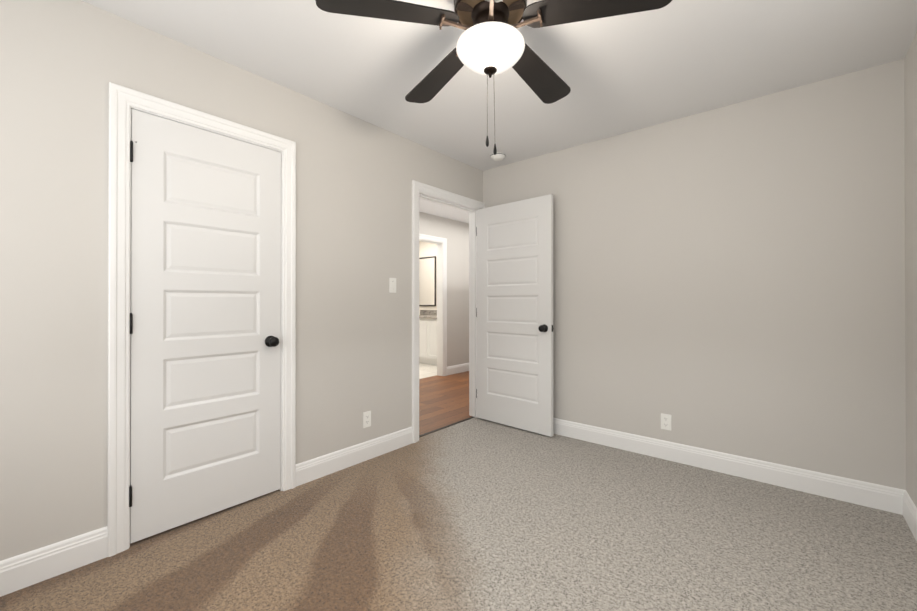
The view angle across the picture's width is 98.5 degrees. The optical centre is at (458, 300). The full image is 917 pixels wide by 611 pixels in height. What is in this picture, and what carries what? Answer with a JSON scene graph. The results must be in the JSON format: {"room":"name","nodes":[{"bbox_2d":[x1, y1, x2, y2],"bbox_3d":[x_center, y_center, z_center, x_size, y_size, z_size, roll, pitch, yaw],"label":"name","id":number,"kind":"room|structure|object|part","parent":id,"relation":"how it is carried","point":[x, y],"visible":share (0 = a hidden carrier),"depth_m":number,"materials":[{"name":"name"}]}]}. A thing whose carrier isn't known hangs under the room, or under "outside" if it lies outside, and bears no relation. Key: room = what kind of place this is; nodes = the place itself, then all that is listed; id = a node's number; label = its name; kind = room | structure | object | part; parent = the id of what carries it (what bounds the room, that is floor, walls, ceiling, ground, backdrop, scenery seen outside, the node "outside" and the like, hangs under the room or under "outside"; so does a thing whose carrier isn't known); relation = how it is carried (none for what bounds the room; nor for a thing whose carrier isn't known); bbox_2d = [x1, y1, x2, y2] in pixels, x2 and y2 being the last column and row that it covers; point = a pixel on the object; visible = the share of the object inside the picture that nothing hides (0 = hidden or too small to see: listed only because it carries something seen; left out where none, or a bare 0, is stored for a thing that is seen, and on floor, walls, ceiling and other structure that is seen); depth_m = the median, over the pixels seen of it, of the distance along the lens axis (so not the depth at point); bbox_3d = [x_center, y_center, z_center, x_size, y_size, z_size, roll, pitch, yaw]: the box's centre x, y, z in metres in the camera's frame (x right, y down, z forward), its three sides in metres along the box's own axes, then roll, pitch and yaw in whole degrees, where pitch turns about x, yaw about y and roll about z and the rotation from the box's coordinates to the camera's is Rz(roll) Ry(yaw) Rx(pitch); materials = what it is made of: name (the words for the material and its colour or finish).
{"room":"empty bedroom","nodes":[
{"label":"empty bedroom","id":0,"kind":"room"},
{"bbox_2d":[0,0,482,560],"bbox_3d":[0.079,-0.073,3.825,0.120,2.440,7.120,0,0,40],"label":"wall","id":1,"kind":"structure","parent":0,"point":[64,64],"depth_m":1.76,"materials":[{"name":"beige paint"}]},
{"bbox_2d":[0,526,107,596],"bbox_3d":[-1.828,1.074,1.457,0.014,0.132,0.806,0,0,40],"label":"baseboard","id":2,"kind":"structure","parent":1,"relation":"attached to","point":[24,570],"depth_m":1.63,"materials":[{"name":"white wood"}]},
{"bbox_2d":[107,82,295,556],"bbox_3d":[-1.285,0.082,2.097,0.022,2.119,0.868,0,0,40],"label":"trim","id":3,"kind":"structure","parent":1,"relation":"attached to","point":[122,99],"depth_m":1.81,"materials":[{"name":"white wood"}]},
{"bbox_2d":[129,109,280,542],"bbox_3d":[-1.312,0.116,2.115,0.169,2.023,0.713,0,0,40],"label":"closet door","id":4,"kind":"structure","parent":1,"relation":"in","point":[205,376],"depth_m":2.06,"materials":[{"name":"white wood"}]},
{"bbox_3d":[-1.083,0.237,2.306,0.067,0.066,0.066,0,0,40],"label":"knob","id":5,"kind":"part","parent":4,"relation":"part of","materials":[{"name":"black metal"}]},
{"bbox_2d":[295,427,412,486],"bbox_3d":[-0.690,1.078,2.805,0.014,0.132,0.988,0,0,40],"label":"baseboard","id":6,"kind":"structure","parent":1,"relation":"attached to","point":[321,466],"depth_m":2.73,"materials":[{"name":"white wood"}]},
{"bbox_2d":[363,411,370,427],"bbox_3d":[-0.659,0.854,2.848,0.008,0.114,0.070,0,0,40],"label":"outlet","id":7,"kind":"object","parent":1,"relation":"attached to","point":[369,419],"depth_m":2.84,"materials":[{"name":"white plastic"}]},
{"bbox_3d":[-0.657,0.854,2.846,0.002,0.066,0.033,0,0,40],"label":"electrical outlet sockets on the left wall","id":8,"kind":"part","parent":7,"relation":"part of","materials":[{"name":"white plastic"}]},
{"bbox_2d":[389,278,395,292],"bbox_3d":[-0.501,-0.120,3.032,0.016,0.114,0.070,0,0,40],"label":"light switch","id":9,"kind":"object","parent":1,"relation":"attached to","point":[392,285],"visible":1,"depth_m":3.03,"materials":[{"name":"white plastic"}]},
{"bbox_2d":[419,416,473,436],"bbox_3d":[-0.107,1.146,3.599,0.030,0.006,0.819,0,0,40],"label":"trim","id":10,"kind":"structure","parent":1,"relation":"attached to","point":[424,434],"depth_m":3.57,"materials":[{"name":"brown metal"}]},
{"bbox_2d":[412,180,484,442],"bbox_3d":[-0.107,0.087,3.603,0.164,2.119,0.977,0,0,40],"label":"door frame","id":11,"kind":"structure","parent":1,"relation":"attached to","point":[417,187],"depth_m":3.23,"materials":[{"name":"white wood"}]},
{"bbox_2d":[477,194,553,436],"bbox_3d":[0.489,0.121,3.580,0.832,2.023,0.169,0,0,43],"label":"hall door","id":12,"kind":"structure","parent":11,"relation":"attached to","point":[515,328],"depth_m":3.53,"materials":[{"name":"white wood"}]},
{"bbox_3d":[0.705,0.231,3.308,0.066,0.066,0.067,0,0,43],"label":"knob","id":13,"kind":"part","parent":12,"relation":"part of","materials":[{"name":"black metal"}]},
{"bbox_2d":[419,241,436,314],"bbox_3d":[-0.263,-0.060,7.738,1.950,2.440,0.120,0,0,40],"label":"wall","id":14,"kind":"structure","parent":0,"point":[426,249],"depth_m":7.95,"materials":[{"name":"beige paint"}]},
{"bbox_2d":[419,256,435,305],"bbox_3d":[-0.685,-0.389,7.999,0.620,0.990,0.023,0,0,40],"label":"bathroom mirror","id":15,"kind":"object","parent":14,"relation":"attached to","point":[427,281],"visible":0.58,"depth_m":7.95,"materials":[{"name":"clear glass"}]},
{"bbox_2d":[420,310,436,313],"bbox_3d":[-0.210,0.234,7.598,1.490,0.100,0.020,0,0,40],"label":"backsplash","id":16,"kind":"structure","parent":14,"relation":"attached to","point":[421,311],"depth_m":7.92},
{"bbox_2d":[419,212,468,366],"bbox_3d":[-0.575,-0.066,5.763,0.120,2.440,5.000,0,0,40],"label":"wall","id":17,"kind":"structure","parent":0,"point":[455,233],"depth_m":6.30,"materials":[{"name":"beige paint"}]},
{"bbox_2d":[419,234,446,375],"bbox_3d":[-0.528,0.095,5.802,0.142,2.119,0.918,0,0,40],"label":"door frame","id":18,"kind":"structure","parent":17,"relation":"attached to","point":[439,309],"depth_m":6.08,"materials":[{"name":"white wood"}]},
{"bbox_2d":[447,363,468,374],"bbox_3d":[0.450,1.091,6.870,0.014,0.132,1.981,0,0,40],"label":"baseboard","id":19,"kind":"structure","parent":17,"relation":"attached to","point":[459,368],"depth_m":6.32,"materials":[{"name":"white wood"}]},
{"bbox_2d":[0,417,916,610],"bbox_3d":[0.171,1.170,1.611,2.990,0.060,3.860,0,0,40],"label":"floor carpet","id":20,"kind":"object","parent":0,"point":[475,514],"visible":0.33,"depth_m":1.84,"materials":[{"name":"beige carpet"}]},
{"bbox_2d":[81,0,916,223],"bbox_3d":[0.569,-1.344,3.494,4.800,0.100,7.240,0,0,40],"label":"ceiling","id":21,"kind":"structure","parent":0,"point":[630,72],"depth_m":2.11,"materials":[{"name":"white paint"}]},
{"bbox_2d":[315,0,671,154],"bbox_3d":[0.158,-0.949,1.665,1.314,0.702,1.265,0,0,40],"label":"ceiling fan","id":22,"kind":"object","parent":21,"relation":"hanging from","point":[490,42],"visible":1,"depth_m":1.56,"materials":[{"name":"black wood"}]},
{"bbox_3d":[-0.261,-1.117,1.517,0.545,0.033,0.155,-3,0,-15],"label":"blade","id":23,"kind":"part","parent":22,"relation":"part of","materials":[{"name":"black wood"}]},
{"bbox_3d":[-0.093,-1.116,1.965,0.155,0.033,0.545,0,-3,-33],"label":"blade","id":24,"kind":"part","parent":22,"relation":"part of","materials":[{"name":"black wood"}]},
{"bbox_3d":[0.119,-0.811,1.631,0.003,0.262,0.003,0,0,40],"label":"chain","id":25,"kind":"part","parent":22,"relation":"part of","materials":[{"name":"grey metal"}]},
{"bbox_3d":[0.131,-1.009,1.625,0.282,0.127,0.282,0,0,40],"label":"lamp shade","id":26,"kind":"part","parent":22,"relation":"part of","materials":[{"name":"white glass"}]},
{"bbox_3d":[0.147,-0.792,1.620,0.007,0.300,0.006,0,0,40],"label":"chain","id":27,"kind":"part","parent":22,"relation":"part of","materials":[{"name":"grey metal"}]},
{"bbox_3d":[0.385,-1.116,1.944,0.155,0.033,0.545,0,-3,39],"label":"blade","id":28,"kind":"part","parent":22,"relation":"part of","materials":[{"name":"black wood"}]},
{"bbox_3d":[0.512,-1.118,1.483,0.545,0.033,0.155,3,1,21],"label":"blade","id":29,"kind":"part","parent":22,"relation":"part of","materials":[{"name":"black wood"}]},
{"bbox_2d":[490,152,504,160],"bbox_3d":[0.349,-1.273,3.497,0.133,0.041,0.133,0,0,40],"label":"smoke detector","id":30,"kind":"object","parent":21,"relation":"attached to","point":[498,156],"visible":0.98,"depth_m":3.46,"materials":[{"name":"white plastic"}]},
{"bbox_2d":[483,59,905,489],"bbox_3d":[1.399,-0.075,3.025,2.930,2.440,0.120,0,0,40],"label":"wall","id":31,"kind":"structure","parent":0,"point":[729,279],"depth_m":2.56,"materials":[{"name":"beige paint"}]},
{"bbox_2d":[661,413,670,430],"bbox_3d":[1.500,0.874,2.853,0.070,0.114,0.008,0,0,40],"label":"outlet","id":32,"kind":"object","parent":31,"relation":"attached to","point":[668,416],"depth_m":2.85,"materials":[{"name":"white plastic"}]},
{"bbox_3d":[1.498,0.874,2.851,0.033,0.066,0.002,0,0,40],"label":"electrical outlet sockets on the back wall","id":33,"kind":"part","parent":32,"relation":"part of","materials":[{"name":"white plastic"}]},
{"bbox_2d":[553,418,904,514],"bbox_3d":[1.310,1.079,3.008,2.810,0.132,0.014,0,0,40],"label":"baseboard","id":34,"kind":"structure","parent":31,"relation":"attached to","point":[875,496],"depth_m":2.53,"materials":[{"name":"white wood"}]},
{"bbox_2d":[904,32,916,506],"bbox_3d":[1.229,-0.083,0.644,0.120,2.440,3.740,0,0,40],"label":"wall","id":35,"kind":"structure","parent":0,"point":[910,84],"depth_m":2.00,"materials":[{"name":"beige paint"}]},
{"bbox_2d":[903,490,916,540],"bbox_3d":[1.216,1.071,0.729,0.014,0.132,3.620,0,0,40],"label":"baseboard","id":36,"kind":"structure","parent":35,"relation":"attached to","point":[909,511],"depth_m":1.98,"materials":[{"name":"white wood"}]},
{"label":"outside","id":37,"kind":"structure","parent":0,"visible":0},
{"bbox_2d":[419,363,436,378],"bbox_3d":[-1.188,1.188,6.637,1.950,0.058,2.990,0,0,40],"label":"floor","id":38,"kind":"structure","parent":37,"point":[426,370],"depth_m":6.57,"materials":[{"name":"white tile"}]},
{"bbox_2d":[419,318,426,363],"bbox_3d":[-0.651,0.740,7.590,0.805,0.840,0.598,0,0,40],"label":"base cabinet","id":39,"kind":"object","parent":38,"relation":"on","point":[422,321],"depth_m":7.22,"materials":[{"name":"white wood"}]},
{"bbox_2d":[427,318,436,365],"bbox_3d":[-0.270,0.739,7.269,0.420,0.840,0.598,0,0,40],"label":"base cabinet","id":40,"kind":"object","parent":38,"relation":"on","point":[427,336],"depth_m":7.07,"materials":[{"name":"white wood"}]},
{"bbox_2d":[419,314,436,317],"bbox_3d":[-0.403,0.302,7.369,1.490,0.036,0.618,0,0,40],"label":"countertop","id":41,"kind":"structure","parent":40,"relation":"on","point":[421,315],"depth_m":7.23,"materials":[{"name":"white stone"}]},
{"bbox_2d":[419,371,471,434],"bbox_3d":[0.071,1.183,5.214,1.810,0.058,5.240,0,0,40],"label":"floor","id":42,"kind":"structure","parent":37,"point":[443,401],"depth_m":4.57,"materials":[{"name":"brown wood"}]}
]}

